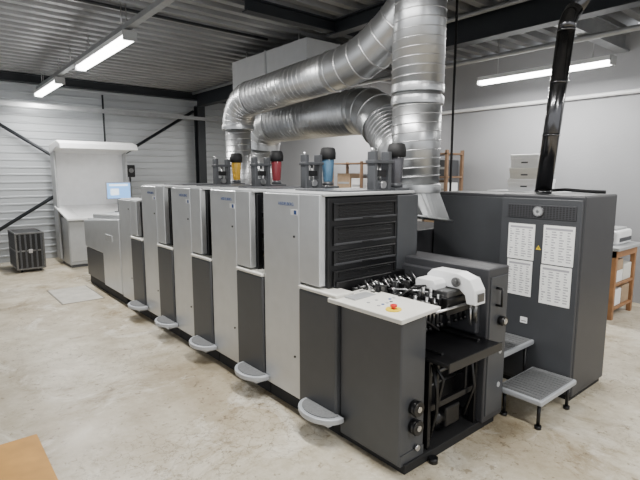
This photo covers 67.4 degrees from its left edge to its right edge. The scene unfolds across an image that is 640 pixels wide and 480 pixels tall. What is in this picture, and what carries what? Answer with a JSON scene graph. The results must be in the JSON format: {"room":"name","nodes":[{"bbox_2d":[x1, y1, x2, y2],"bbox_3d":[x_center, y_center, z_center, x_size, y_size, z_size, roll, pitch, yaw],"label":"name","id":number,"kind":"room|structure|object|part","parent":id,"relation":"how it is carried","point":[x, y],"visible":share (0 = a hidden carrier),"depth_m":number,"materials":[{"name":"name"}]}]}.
{"room":"print shop","nodes":[
{"label":"print shop","id":0,"kind":"room"},
{"bbox_2d":[0,81,225,262],"bbox_3d":[-6.730,-1.373,9.352,13.800,3.750,0.164,-7,10,-39],"label":"wall","id":1,"kind":"structure","parent":0,"point":[168,157],"depth_m":10.34,"materials":[{"name":"white metal"}]},
{"bbox_2d":[0,123,49,155],"bbox_3d":[-5.081,-1.392,10.467,4.989,3.338,0.067,-7,10,-39],"label":"brace","id":2,"kind":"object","parent":1,"relation":"attached to","point":[13,132],"depth_m":9.63,"materials":[{"name":"black metal"}]},
{"bbox_2d":[101,95,105,141],"bbox_3d":[-4.768,-2.580,10.593,0.037,1.200,0.037,-2,8,-17],"label":"trim","id":3,"kind":"structure","parent":1,"relation":"attached to","point":[101,95],"depth_m":10.58,"materials":[{"name":"black metal"}]},
{"bbox_2d":[0,101,222,121],"bbox_3d":[-6.497,-2.547,8.750,13.600,0.080,0.070,-7,10,-39],"label":"trim","id":4,"kind":"structure","parent":1,"relation":"attached to","point":[2,103],"depth_m":10.25,"materials":[{"name":"grey metal"}]},
{"bbox_2d":[0,70,225,103],"bbox_3d":[-6.635,-3.109,8.839,13.600,0.170,0.140,-7,10,-39],"label":"beam","id":5,"kind":"structure","parent":1,"relation":"attached to","point":[8,76],"depth_m":10.41,"materials":[{"name":"black metal"}]},
{"bbox_2d":[0,257,639,479],"bbox_3d":[-1.458,1.425,3.375,13.800,0.150,16.700,-7,10,-39],"label":"floor","id":6,"kind":"structure","parent":0,"point":[107,392],"depth_m":3.57,"materials":[{"name":"concrete"}]},
{"bbox_2d":[7,228,46,272],"bbox_3d":[-5.549,0.186,9.087,0.468,0.733,0.838,-7,10,-39],"label":"case","id":7,"kind":"object","parent":6,"relation":"on","point":[27,245],"visible":1,"depth_m":8.81,"materials":[{"name":"black metal"}]},
{"bbox_2d":[0,434,57,479],"bbox_3d":[-1.999,1.460,2.529,1.090,0.012,1.200,-7,10,-39],"label":"sheet","id":8,"kind":"object","parent":6,"relation":"on","point":[25,458],"visible":1,"depth_m":3.01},
{"bbox_2d":[47,285,104,304],"bbox_3d":[-3.679,0.814,7.207,0.570,0.006,1.040,-7,10,-39],"label":"floor plate","id":9,"kind":"object","parent":6,"relation":"on","point":[77,294],"visible":1,"depth_m":7.18,"materials":[{"name":"metal"}]},
{"bbox_2d":[49,140,137,267],"bbox_3d":[-4.470,-0.748,9.684,1.420,2.420,1.110,-7,10,-39],"label":"console","id":10,"kind":"object","parent":6,"relation":"on","point":[80,170],"visible":0.69,"depth_m":9.66,"materials":[{"name":"white plastic"}]},
{"bbox_3d":[-5.248,-0.721,9.558,0.040,2.200,0.310,-7,10,-39],"label":"post","id":11,"kind":"part","parent":10,"relation":"part of","materials":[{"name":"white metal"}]},
{"bbox_3d":[-4.630,0.029,9.246,0.320,0.760,0.015,-7,10,-39],"label":"door","id":12,"kind":"part","parent":10,"relation":"part of","materials":[{"name":"silver metal"}]},
{"bbox_3d":[-4.782,-1.160,9.996,1.330,1.350,0.070,-7,10,-39],"label":"panel","id":13,"kind":"part","parent":10,"relation":"part of","materials":[{"name":"white metal"}]},
{"bbox_2d":[70,207,110,216],"bbox_3d":[-4.513,-0.567,9.502,0.650,0.128,0.650,-7,10,-39],"label":"printed sheet","id":14,"kind":"object","parent":10,"relation":"on","point":[83,211],"visible":0.79,"depth_m":9.51,"materials":[{"name":"white paper"}]},
{"bbox_2d":[49,140,137,154],"bbox_3d":[-4.519,-1.846,9.592,1.420,0.220,0.955,-7,10,-39],"label":"hood","id":15,"kind":"object","parent":10,"relation":"attached to","point":[58,147],"depth_m":9.41,"materials":[{"name":"white plastic"}]},
{"bbox_2d":[105,182,130,211],"bbox_3d":[-4.036,-0.857,9.634,0.480,0.610,0.180,-7,10,-39],"label":"monitor","id":16,"kind":"object","parent":10,"relation":"on","point":[114,190],"visible":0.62,"depth_m":9.59,"materials":[{"name":"blue plastic"}]},
{"bbox_3d":[-4.212,-0.840,10.415,0.040,2.200,0.310,-7,10,-39],"label":"post","id":17,"kind":"part","parent":10,"relation":"part of","materials":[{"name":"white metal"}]},
{"bbox_2d":[194,106,206,182],"bbox_3d":[-2.965,-1.577,12.018,0.200,3.420,0.200,-7,10,-39],"label":"column","id":18,"kind":"structure","parent":6,"relation":"on","point":[199,111],"depth_m":11.87,"materials":[{"name":"black metal"}]},
{"bbox_2d":[0,110,193,230],"bbox_3d":[-4.992,-1.397,10.358,4.987,3.139,0.067,-7,10,-39],"label":"brace","id":19,"kind":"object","parent":18,"relation":"attached to","point":[50,198],"depth_m":9.90,"materials":[{"name":"black metal"}]},
{"bbox_2d":[84,148,508,474],"bbox_3d":[-1.294,0.043,5.543,1.290,1.990,6.924,-7,10,-39],"label":"press","id":20,"kind":"object","parent":6,"relation":"on","point":[324,299],"visible":1,"depth_m":3.48,"materials":[{"name":"grey metal"}]},
{"bbox_2d":[93,212,118,218],"bbox_3d":[-2.879,-0.388,7.452,0.880,0.143,1.300,-7,10,-39],"label":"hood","id":21,"kind":"object","parent":20,"relation":"attached to","point":[113,215],"depth_m":7.22,"materials":[{"name":"grey metal"}]},
{"bbox_2d":[127,165,134,197],"bbox_3d":[-4.118,-0.641,10.510,0.170,1.980,0.210,-7,10,-39],"label":"loudspeaker","id":22,"kind":"object","parent":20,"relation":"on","point":[130,168],"visible":0.49,"depth_m":10.33,"materials":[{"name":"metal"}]},
{"bbox_2d":[230,153,241,182],"bbox_3d":[-0.992,-0.853,5.690,0.148,0.345,0.148,-7,10,-39],"label":"cartridge","id":23,"kind":"object","parent":20,"relation":"on","point":[235,158],"visible":1,"depth_m":5.64,"materials":[{"name":"yellow plastic"}]},
{"bbox_3d":[-0.227,-0.145,4.137,0.635,0.130,0.023,-7,10,-39],"label":"louvre panel","id":24,"kind":"part","parent":20,"relation":"part of","materials":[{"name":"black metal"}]},
{"bbox_2d":[269,151,282,183],"bbox_3d":[-0.459,-0.765,5.060,0.148,0.345,0.148,-7,10,-39],"label":"cartridge","id":25,"kind":"object","parent":20,"relation":"on","point":[276,157],"visible":0.99,"depth_m":5.01,"materials":[{"name":"red plastic"}]},
{"bbox_2d":[320,147,335,185],"bbox_3d":[0.073,-0.678,4.429,0.148,0.345,0.148,-7,10,-39],"label":"cartridge","id":26,"kind":"object","parent":20,"relation":"on","point":[328,154],"visible":0.96,"depth_m":4.38,"materials":[{"name":"blue plastic"}]},
{"bbox_3d":[0.338,0.245,3.510,0.635,0.110,0.023,-7,10,-39],"label":"louvre panel","id":27,"kind":"part","parent":20,"relation":"part of","materials":[{"name":"black metal"}]},
{"bbox_3d":[0.338,0.101,3.490,0.635,0.100,0.023,-7,10,-39],"label":"louvre panel","id":28,"kind":"part","parent":20,"relation":"part of","materials":[{"name":"black metal"}]},
{"bbox_3d":[0.338,-0.052,3.469,0.635,0.130,0.023,-7,10,-39],"label":"louvre panel","id":29,"kind":"part","parent":20,"relation":"part of","materials":[{"name":"black metal"}]},
{"bbox_3d":[0.338,-0.216,3.446,0.635,0.120,0.023,-7,10,-39],"label":"louvre panel","id":30,"kind":"part","parent":20,"relation":"part of","materials":[{"name":"black metal"}]},
{"bbox_3d":[0.392,0.408,3.046,0.360,0.044,0.640,-7,10,-39],"label":"control panel","id":31,"kind":"part","parent":20,"relation":"part of","materials":[{"name":"white plastic"}]},
{"bbox_2d":[387,143,405,187],"bbox_3d":[0.606,-0.590,3.798,0.148,0.345,0.148,-7,10,-39],"label":"cartridge","id":32,"kind":"object","parent":20,"relation":"on","point":[398,150],"visible":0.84,"depth_m":3.75,"materials":[{"name":"grey plastic"}]},
{"bbox_3d":[0.678,0.345,3.226,0.341,0.044,0.013,1,8,5],"label":"guide rod","id":33,"kind":"part","parent":20,"relation":"part of","materials":[{"name":"metal"}]},
{"bbox_3d":[0.581,1.132,2.902,0.100,0.100,0.054,-7,10,-39],"label":"hand knob","id":34,"kind":"part","parent":20,"relation":"part of","materials":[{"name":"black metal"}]},
{"bbox_3d":[0.581,1.013,2.885,0.100,0.100,0.054,-7,10,-39],"label":"hand knob","id":35,"kind":"part","parent":20,"relation":"part of","materials":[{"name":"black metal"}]},
{"bbox_3d":[0.660,0.864,3.415,1.000,0.950,0.720,-7,10,-39],"label":"feeder frame","id":36,"kind":"part","parent":20,"relation":"part of","materials":[{"name":"metal"}]},
{"bbox_3d":[0.750,0.288,3.256,0.118,0.065,0.165,-7,10,-39],"label":"motor","id":37,"kind":"part","parent":20,"relation":"part of","materials":[{"name":"white plastic"}]},
{"bbox_3d":[0.753,0.894,3.086,0.020,0.300,0.015,-7,10,-39],"label":"drive chain","id":38,"kind":"part","parent":20,"relation":"part of","materials":[{"name":"black metal"}]},
{"bbox_3d":[0.834,0.400,3.668,0.130,0.400,0.900,-7,10,-39],"label":"plate","id":39,"kind":"part","parent":20,"relation":"part of","materials":[{"name":"plastic"}]},
{"bbox_3d":[0.828,1.176,3.240,0.260,0.140,0.095,-7,10,-39],"label":"lift motor","id":40,"kind":"part","parent":20,"relation":"part of","materials":[{"name":"black metal"}]},
{"bbox_3d":[0.904,0.433,3.139,0.500,0.018,0.017,-7,10,-39],"label":"guide rod","id":41,"kind":"part","parent":20,"relation":"part of","materials":[{"name":"metal"}]},
{"bbox_3d":[0.915,0.683,3.775,0.260,1.110,1.020,-7,10,-39],"label":"frame","id":42,"kind":"part","parent":20,"relation":"part of","materials":[{"name":"grey metal"}]},
{"bbox_3d":[0.999,0.866,3.289,0.020,0.300,0.015,-7,10,-39],"label":"drive chain","id":43,"kind":"part","parent":20,"relation":"part of","materials":[{"name":"black metal"}]},
{"bbox_3d":[0.981,0.484,3.132,0.013,0.140,0.014,-7,10,-39],"label":"guide rod","id":44,"kind":"part","parent":20,"relation":"part of","materials":[{"name":"metal"}]},
{"bbox_3d":[1.244,0.742,3.386,0.220,1.000,0.010,-7,10,-39],"label":"plate","id":45,"kind":"part","parent":20,"relation":"part of","materials":[{"name":"grey metal"}]},
{"bbox_3d":[1.232,0.392,3.288,0.020,0.139,0.047,-7,10,-39],"label":"grab handle","id":46,"kind":"part","parent":20,"relation":"part of","materials":[{"name":"black metal"}]},
{"bbox_3d":[1.276,0.564,3.353,0.070,0.070,0.050,-7,10,-39],"label":"hand knob","id":47,"kind":"part","parent":20,"relation":"part of","materials":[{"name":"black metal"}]},
{"bbox_2d":[331,161,377,187],"bbox_3d":[0.729,-0.655,10.361,0.500,2.050,0.950,-7,10,-39],"label":"storage rack","id":48,"kind":"object","parent":6,"relation":"on","point":[361,163],"visible":0.19,"depth_m":9.87,"materials":[{"name":"brown wood"}]},
{"bbox_2d":[337,173,359,187],"bbox_3d":[0.644,-1.238,10.373,0.372,0.398,0.400,-7,10,-39],"label":"storage box","id":49,"kind":"object","parent":48,"relation":"on","point":[343,179],"visible":0.49,"depth_m":10.22,"materials":[{"name":"cardboard"}]},
{"bbox_2d":[334,162,366,164],"bbox_3d":[0.729,-1.626,10.227,0.500,0.030,0.950,-7,10,-39],"label":"shelf","id":50,"kind":"object","parent":48,"relation":"attached to","point":[347,163],"depth_m":10.19,"materials":[{"name":"brown wood"}]},
{"bbox_2d":[351,178,366,187],"bbox_3d":[0.894,-1.148,10.084,0.372,0.298,0.300,-7,10,-39],"label":"storage box","id":51,"kind":"object","parent":48,"relation":"on","point":[355,182],"visible":0.45,"depth_m":9.94,"materials":[{"name":"white cardboard"}]},
{"bbox_3d":[0.845,-0.588,9.876,0.050,2.050,0.050,-7,10,-39],"label":"post","id":52,"kind":"part","parent":48,"relation":"part of","materials":[{"name":"brown wood"}]},
{"bbox_2d":[417,221,433,252],"bbox_3d":[0.721,0.422,5.510,0.886,1.250,1.440,-7,10,-39],"label":"cabinet","id":53,"kind":"object","parent":6,"relation":"on","point":[425,230],"visible":0.02,"depth_m":4.81,"materials":[{"name":"grey metal"}]},
{"bbox_2d":[439,150,463,190],"bbox_3d":[2.044,-0.513,8.793,0.500,2.200,0.950,-7,10,-39],"label":"storage rack","id":54,"kind":"object","parent":6,"relation":"on","point":[446,154],"visible":0.25,"depth_m":8.28,"materials":[{"name":"brown wood"}]},
{"bbox_3d":[2.160,-0.446,8.308,0.050,2.200,0.050,-7,10,-39],"label":"post","id":55,"kind":"part","parent":54,"relation":"part of","materials":[{"name":"brown wood"}]},
{"bbox_2d":[439,182,457,190],"bbox_3d":[2.222,-0.900,8.515,0.372,0.238,0.260,-7,10,-39],"label":"storage box","id":56,"kind":"object","parent":54,"relation":"on","point":[454,184],"visible":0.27,"depth_m":8.45,"materials":[{"name":"white cardboard"}]},
{"bbox_2d":[439,160,458,175],"bbox_3d":[2.225,-1.266,8.460,0.372,0.278,0.250,-7,10,-39],"label":"storage box","id":57,"kind":"object","parent":54,"relation":"on","point":[455,163],"visible":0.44,"depth_m":8.36,"materials":[{"name":"grey cardboard"}]},
{"bbox_2d":[439,176,462,177],"bbox_3d":[2.044,-1.142,8.706,0.500,0.030,0.950,-7,10,-39],"label":"shelf","id":58,"kind":"object","parent":54,"relation":"attached to","point":[439,176],"depth_m":8.30,"materials":[{"name":"brown wood"}]},
{"bbox_2d":[440,153,462,155],"bbox_3d":[2.044,-1.539,8.651,0.500,0.030,0.950,-7,10,-39],"label":"shelf","id":59,"kind":"object","parent":54,"relation":"attached to","point":[441,154],"depth_m":8.26,"materials":[{"name":"brown wood"}]},
{"bbox_3d":[2.505,-0.486,8.594,0.050,2.200,0.050,-7,10,-39],"label":"post","id":60,"kind":"part","parent":54,"relation":"part of","materials":[{"name":"brown wood"}]},
{"bbox_2d":[433,191,524,262],"bbox_3d":[1.577,0.342,4.741,0.536,1.620,0.790,-7,10,-39],"label":"tall cabinet","id":61,"kind":"object","parent":6,"relation":"on","point":[474,233],"visible":0.1,"depth_m":4.48,"materials":[{"name":"grey metal"}]},
{"bbox_2d":[504,332,533,371],"bbox_3d":[1.273,1.020,4.098,0.600,0.454,0.820,-7,10,-39],"label":"step platform","id":62,"kind":"object","parent":6,"relation":"on","point":[513,343],"visible":0.22,"depth_m":3.89,"materials":[{"name":"metal"}]},
{"bbox_3d":[1.273,0.823,4.071,0.600,0.041,0.820,-7,10,-39],"label":"frame","id":63,"kind":"part","parent":62,"relation":"part of","materials":[{"name":"grey metal"}]},
{"bbox_3d":[1.686,1.060,3.966,0.047,0.410,0.048,-7,10,-39],"label":"leg","id":64,"kind":"part","parent":62,"relation":"part of","materials":[{"name":"black metal"}]},
{"bbox_2d":[487,189,580,192],"bbox_3d":[3.132,0.037,7.189,0.665,1.550,1.100,-7,10,-39],"label":"cabinet","id":65,"kind":"object","parent":6,"relation":"on","point":[500,190],"visible":0.02,"depth_m":6.98,"materials":[{"name":"grey metal"}]},
{"bbox_2d":[507,179,555,190],"bbox_3d":[3.100,-0.811,7.044,0.470,0.170,0.500,-7,10,-39],"label":"box","id":66,"kind":"object","parent":65,"relation":"on","point":[513,184],"visible":0.75,"depth_m":6.93,"materials":[{"name":"white cardboard"}]},
{"bbox_2d":[509,168,537,178],"bbox_3d":[3.100,-0.974,7.021,0.470,0.160,0.460,-7,10,-39],"label":"box","id":67,"kind":"object","parent":66,"relation":"on","point":[515,173],"visible":0.73,"depth_m":6.88,"materials":[{"name":"white cardboard"}]},
{"bbox_3d":[3.100,-1.024,7.015,0.470,0.060,0.460,-7,10,-39],"label":"lid","id":68,"kind":"part","parent":67,"relation":"part of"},
{"bbox_2d":[510,154,539,167],"bbox_3d":[3.096,-1.148,7.001,0.470,0.190,0.430,-7,10,-39],"label":"box","id":69,"kind":"object","parent":67,"relation":"on","point":[520,160],"visible":0.78,"depth_m":6.85,"materials":[{"name":"white plastic"}]},
{"bbox_3d":[3.096,-1.213,6.992,0.470,0.060,0.430,-7,10,-39],"label":"lid","id":70,"kind":"part","parent":69,"relation":"part of","materials":[{"name":"white plastic"}]},
{"bbox_3d":[3.100,-0.865,7.037,0.470,0.060,0.500,-7,10,-39],"label":"lid","id":71,"kind":"part","parent":66,"relation":"part of","materials":[{"name":"white cardboard"}]},
{"bbox_2d":[500,367,576,430],"bbox_3d":[1.643,1.190,3.651,0.570,0.239,0.350,-7,10,-39],"label":"step platform","id":72,"kind":"object","parent":6,"relation":"on","point":[536,386],"visible":0.97,"depth_m":3.58,"materials":[{"name":"metal"}]},
{"bbox_3d":[1.382,1.219,3.600,0.047,0.195,0.048,-7,10,-39],"label":"leg","id":73,"kind":"part","parent":72,"relation":"part of","materials":[{"name":"black metal"}]},
{"bbox_3d":[1.549,1.247,3.402,0.047,0.195,0.048,-7,10,-39],"label":"leg","id":74,"kind":"part","parent":72,"relation":"part of","materials":[{"name":"black metal"}]},
{"bbox_3d":[1.643,1.100,3.638,0.570,0.041,0.350,-7,10,-39],"label":"frame","id":75,"kind":"part","parent":72,"relation":"part of","materials":[{"name":"grey metal"}]},
{"bbox_3d":[1.902,1.206,3.694,0.047,0.195,0.048,-7,10,-39],"label":"leg","id":76,"kind":"part","parent":72,"relation":"part of","materials":[{"name":"black metal"}]},
{"bbox_2d":[499,192,616,400],"bbox_3d":[1.996,0.421,4.132,0.680,1.630,0.670,-7,10,-39],"label":"tall cabinet","id":77,"kind":"object","parent":6,"relation":"on","point":[557,247],"visible":0.94,"depth_m":3.87,"materials":[{"name":"grey metal"}]},
{"bbox_3d":[1.766,0.423,3.938,0.030,1.520,0.650,-7,10,-39],"label":"door","id":78,"kind":"part","parent":77,"relation":"part of","materials":[{"name":"grey metal"}]},
{"bbox_2d":[508,203,576,220],"bbox_3d":[1.759,-0.223,3.829,0.009,0.110,0.550,-7,10,-39],"label":"vent grille","id":79,"kind":"object","parent":77,"relation":"attached to","point":[516,211],"depth_m":3.81,"materials":[{"name":"grey metal"}]},
{"bbox_2d":[534,0,590,192],"bbox_3d":[2.264,-1.486,4.101,0.840,2.156,0.215,-3,9,-22],"label":"exhaust pipe","id":80,"kind":"object","parent":77,"relation":"on","point":[567,24],"visible":1,"depth_m":3.96,"materials":[{"name":"metal"}]},
{"bbox_2d":[552,188,605,193],"bbox_3d":[2.180,-0.432,4.186,0.106,0.043,0.552,-7,11,-41],"label":"hose","id":81,"kind":"object","parent":77,"relation":"on","point":[557,189],"visible":0.72,"depth_m":4.09,"materials":[{"name":"black rubber"}]},
{"bbox_2d":[607,241,639,319],"bbox_3d":[3.638,0.475,6.361,0.820,0.910,0.800,-7,10,-39],"label":"bench","id":82,"kind":"object","parent":6,"relation":"on","point":[629,248],"visible":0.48,"depth_m":5.97,"materials":[{"name":"brown wood"}]},
{"bbox_3d":[3.596,0.559,5.899,0.055,0.870,0.055,-7,10,-39],"label":"leg","id":83,"kind":"part","parent":82,"relation":"part of","materials":[{"name":"brown wood"}]},
{"bbox_2d":[614,287,620,305],"bbox_3d":[3.579,0.696,6.224,0.282,0.209,0.480,-7,10,-39],"label":"storage box","id":84,"kind":"object","parent":82,"relation":"on","point":[618,289],"visible":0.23,"depth_m":6.06,"materials":[{"name":"white cardboard"}]},
{"bbox_2d":[616,269,622,281],"bbox_3d":[3.579,0.428,6.187,0.282,0.149,0.480,-7,10,-39],"label":"storage box","id":85,"kind":"object","parent":82,"relation":"on","point":[619,272],"visible":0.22,"depth_m":6.03,"materials":[{"name":"white cardboard"}]},
{"bbox_2d":[617,258,622,270],"bbox_3d":[3.576,0.285,6.164,0.272,0.139,0.480,-7,10,-39],"label":"storage box","id":86,"kind":"object","parent":85,"relation":"on","point":[620,260],"visible":0.22,"depth_m":6.00,"materials":[{"name":"cardboard"}]},
{"bbox_2d":[612,300,631,310],"bbox_3d":[3.633,0.794,6.394,0.700,0.030,0.710,-7,10,-39],"label":"shelf","id":87,"kind":"object","parent":82,"relation":"attached to","point":[629,302],"depth_m":6.15,"materials":[{"name":"brown wood"}]},
{"bbox_2d":[613,226,631,244],"bbox_3d":[3.738,-0.074,6.265,0.490,0.205,0.458,-7,10,-39],"label":"printer","id":88,"kind":"object","parent":82,"relation":"on","point":[622,234],"visible":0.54,"depth_m":6.05,"materials":[{"name":"white plastic"}]},
{"bbox_3d":[3.736,-0.165,6.263,0.400,0.025,0.360,-7,10,-39],"label":"lid","id":89,"kind":"part","parent":88,"relation":"part of","materials":[{"name":"white plastic"}]},
{"bbox_2d":[616,282,628,302],"bbox_3d":[3.802,0.660,6.407,0.262,0.229,0.480,-7,10,-39],"label":"storage box","id":90,"kind":"object","parent":82,"relation":"on","point":[624,287],"visible":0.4,"depth_m":6.21,"materials":[{"name":"cardboard"}]},
{"bbox_2d":[614,277,633,286],"bbox_3d":[3.633,0.496,6.353,0.700,0.030,0.710,-7,10,-39],"label":"shelf","id":91,"kind":"object","parent":82,"relation":"attached to","point":[631,279],"depth_m":6.11,"materials":[{"name":"brown wood"}]},
{"bbox_2d":[622,261,630,279],"bbox_3d":[3.806,0.372,6.370,0.272,0.209,0.480,-7,10,-39],"label":"storage box","id":92,"kind":"object","parent":82,"relation":"on","point":[626,264],"visible":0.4,"depth_m":6.18,"materials":[{"name":"white cardboard"}]},
{"bbox_2d":[613,241,639,251],"bbox_3d":[3.638,0.044,6.301,0.820,0.040,0.800,-7,10,-39],"label":"countertop","id":93,"kind":"structure","parent":82,"relation":"on","point":[631,244],"depth_m":5.98,"materials":[{"name":"grey ceramic"}]},
{"bbox_3d":[3.856,0.147,6.036,0.700,0.090,0.025,-7,10,-39],"label":"rail","id":94,"kind":"part","parent":82,"relation":"part of","materials":[{"name":"brown wood"}]},
{"bbox_3d":[4.094,0.502,6.312,0.055,0.870,0.055,-7,10,-39],"label":"leg","id":95,"kind":"part","parent":82,"relation":"part of","materials":[{"name":"brown wood"}]},
{"bbox_2d":[0,0,639,91],"bbox_3d":[-1.439,-2.445,2.815,13.800,0.170,16.640,-7,10,-39],"label":"ceiling","id":96,"kind":"structure","parent":0,"point":[166,54],"depth_m":6.97,"materials":[{"name":"grey metal"}]},
{"bbox_2d":[36,0,175,88],"bbox_3d":[-1.192,-2.393,4.255,0.080,0.332,13.500,-7,10,-39],"label":"rail","id":97,"kind":"object","parent":96,"relation":"hanging from","point":[156,6],"visible":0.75,"depth_m":5.42,"materials":[{"name":"metal"}]},
{"bbox_2d":[34,58,64,96],"bbox_3d":[-4.944,-2.943,8.709,0.160,0.467,1.840,-7,10,-39],"label":"lamp","id":98,"kind":"object","parent":97,"relation":"hanging from","point":[55,82],"visible":1,"depth_m":8.43,"materials":[{"name":"white plastic"}]},
{"bbox_2d":[35,81,62,96],"bbox_3d":[-4.944,-2.741,8.738,0.136,0.048,1.760,-7,10,-39],"label":"diffuser","id":99,"kind":"object","parent":98,"relation":"attached to","point":[49,86],"depth_m":8.61,"materials":[{"name":"white plastic"}]},
{"bbox_2d":[74,4,136,71],"bbox_3d":[-2.828,-2.595,6.202,0.160,0.467,2.140,-7,10,-39],"label":"lamp","id":100,"kind":"object","parent":97,"relation":"hanging from","point":[125,37],"visible":1,"depth_m":5.93,"materials":[{"name":"white plastic"}]},
{"bbox_2d":[76,36,132,70],"bbox_3d":[-2.828,-2.393,6.230,0.136,0.048,2.060,-7,10,-39],"label":"diffuser","id":101,"kind":"object","parent":100,"relation":"attached to","point":[117,43],"depth_m":6.08,"materials":[{"name":"white plastic"}]},
{"bbox_2d":[74,0,267,40],"bbox_3d":[-2.263,-2.743,5.736,3.900,0.040,0.040,-7,10,-39],"label":"beam","id":102,"kind":"structure","parent":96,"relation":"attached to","point":[84,1],"depth_m":6.09,"materials":[{"name":"black metal"}]},
{"bbox_2d":[232,33,358,90],"bbox_3d":[-0.435,-2.683,7.551,1.020,0.660,2.000,-7,10,-39],"label":"box","id":103,"kind":"object","parent":96,"relation":"hanging from","point":[268,61],"visible":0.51,"depth_m":7.00,"materials":[{"name":"grey metal"}]},
{"bbox_2d":[242,0,362,38],"bbox_3d":[0.098,-2.746,6.150,2.450,0.150,0.120,-7,10,-39],"label":"beam","id":104,"kind":"structure","parent":96,"relation":"attached to","point":[260,8],"depth_m":5.75,"materials":[{"name":"black metal"}]},
{"bbox_2d":[222,0,452,221],"bbox_3d":[-0.020,-1.415,5.577,1.125,2.879,3.800,-7,10,-39],"label":"ventilation duct","id":105,"kind":"object","parent":96,"relation":"hanging from","point":[308,98],"visible":0.81,"depth_m":4.53,"materials":[{"name":"silver metal"}]},
{"bbox_2d":[406,192,452,221],"bbox_3d":[0.875,-0.308,4.292,0.439,0.290,0.464,-7,10,-39],"label":"hood","id":106,"kind":"object","parent":105,"relation":"attached to","point":[431,206],"depth_m":4.11,"materials":[{"name":"silver metal"}]},
{"bbox_2d":[326,0,451,38],"bbox_3d":[3.337,-2.226,2.508,0.140,0.180,10.000,-7,10,-39],"label":"beam","id":107,"kind":"structure","parent":96,"relation":"attached to","point":[355,21],"depth_m":5.92,"materials":[{"name":"black metal"}]},
{"bbox_2d":[192,0,639,106],"bbox_3d":[2.199,-2.585,5.643,0.180,0.330,16.300,-7,10,-39],"label":"ceiling beam","id":108,"kind":"structure","parent":96,"relation":"attached to","point":[531,15],"depth_m":5.60,"materials":[{"name":"black metal"}]},
{"bbox_2d":[449,0,458,190],"bbox_3d":[1.464,-0.819,5.359,0.028,3.750,0.028,-7,10,-39],"label":"cable","id":109,"kind":"object","parent":96,"relation":"hanging from","point":[457,1],"visible":0.47,"depth_m":5.25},
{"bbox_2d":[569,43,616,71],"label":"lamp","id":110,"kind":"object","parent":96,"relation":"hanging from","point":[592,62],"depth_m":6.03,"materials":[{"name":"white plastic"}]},
{"bbox_2d":[279,30,639,303],"bbox_3d":[3.822,-1.096,7.352,0.200,3.750,16.500,-7,10,-39],"label":"wall","id":111,"kind":"structure","parent":0,"point":[599,145],"depth_m":7.49,"materials":[{"name":"grey paint"}]},
{"bbox_2d":[369,69,391,83],"bbox_3d":[1.022,-3.009,8.736,2.000,0.200,0.120,-7,10,-39],"label":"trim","id":112,"kind":"structure","parent":111,"relation":"attached to","point":[383,72],"depth_m":8.84,"materials":[{"name":"grey metal"}]},
{"bbox_2d":[358,24,639,85],"bbox_3d":[1.883,-2.630,7.278,0.070,0.070,13.200,-7,10,-39],"label":"conduit pipe","id":113,"kind":"object","parent":111,"relation":"attached to","point":[632,28],"visible":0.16,"depth_m":6.23,"materials":[{"name":"grey metal"}]},
{"bbox_2d":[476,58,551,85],"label":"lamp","id":114,"kind":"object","parent":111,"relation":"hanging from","point":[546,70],"depth_m":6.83,"materials":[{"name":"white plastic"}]},
{"bbox_2d":[479,60,610,84],"bbox_3d":[3.019,-2.285,6.614,0.136,0.048,1.780,-7,10,-39],"label":"diffuser","id":115,"kind":"object","parent":114,"relation":"attached to","point":[583,65],"depth_m":6.58,"materials":[{"name":"white plastic"}]},
{"bbox_2d":[442,88,639,114],"bbox_3d":[2.841,-2.240,8.141,0.060,0.060,13.200,-7,10,-39],"label":"trim","id":116,"kind":"structure","parent":111,"relation":"attached to","point":[630,91],"depth_m":7.43,"materials":[{"name":"white plastic"}]},
{"bbox_2d":[554,16,630,52],"bbox_3d":[3.396,-2.599,5.927,2.000,0.240,0.140,-7,10,-39],"label":"trim","id":117,"kind":"structure","parent":111,"relation":"attached to","point":[615,43],"depth_m":6.03,"materials":[{"name":"grey metal"}]}
]}

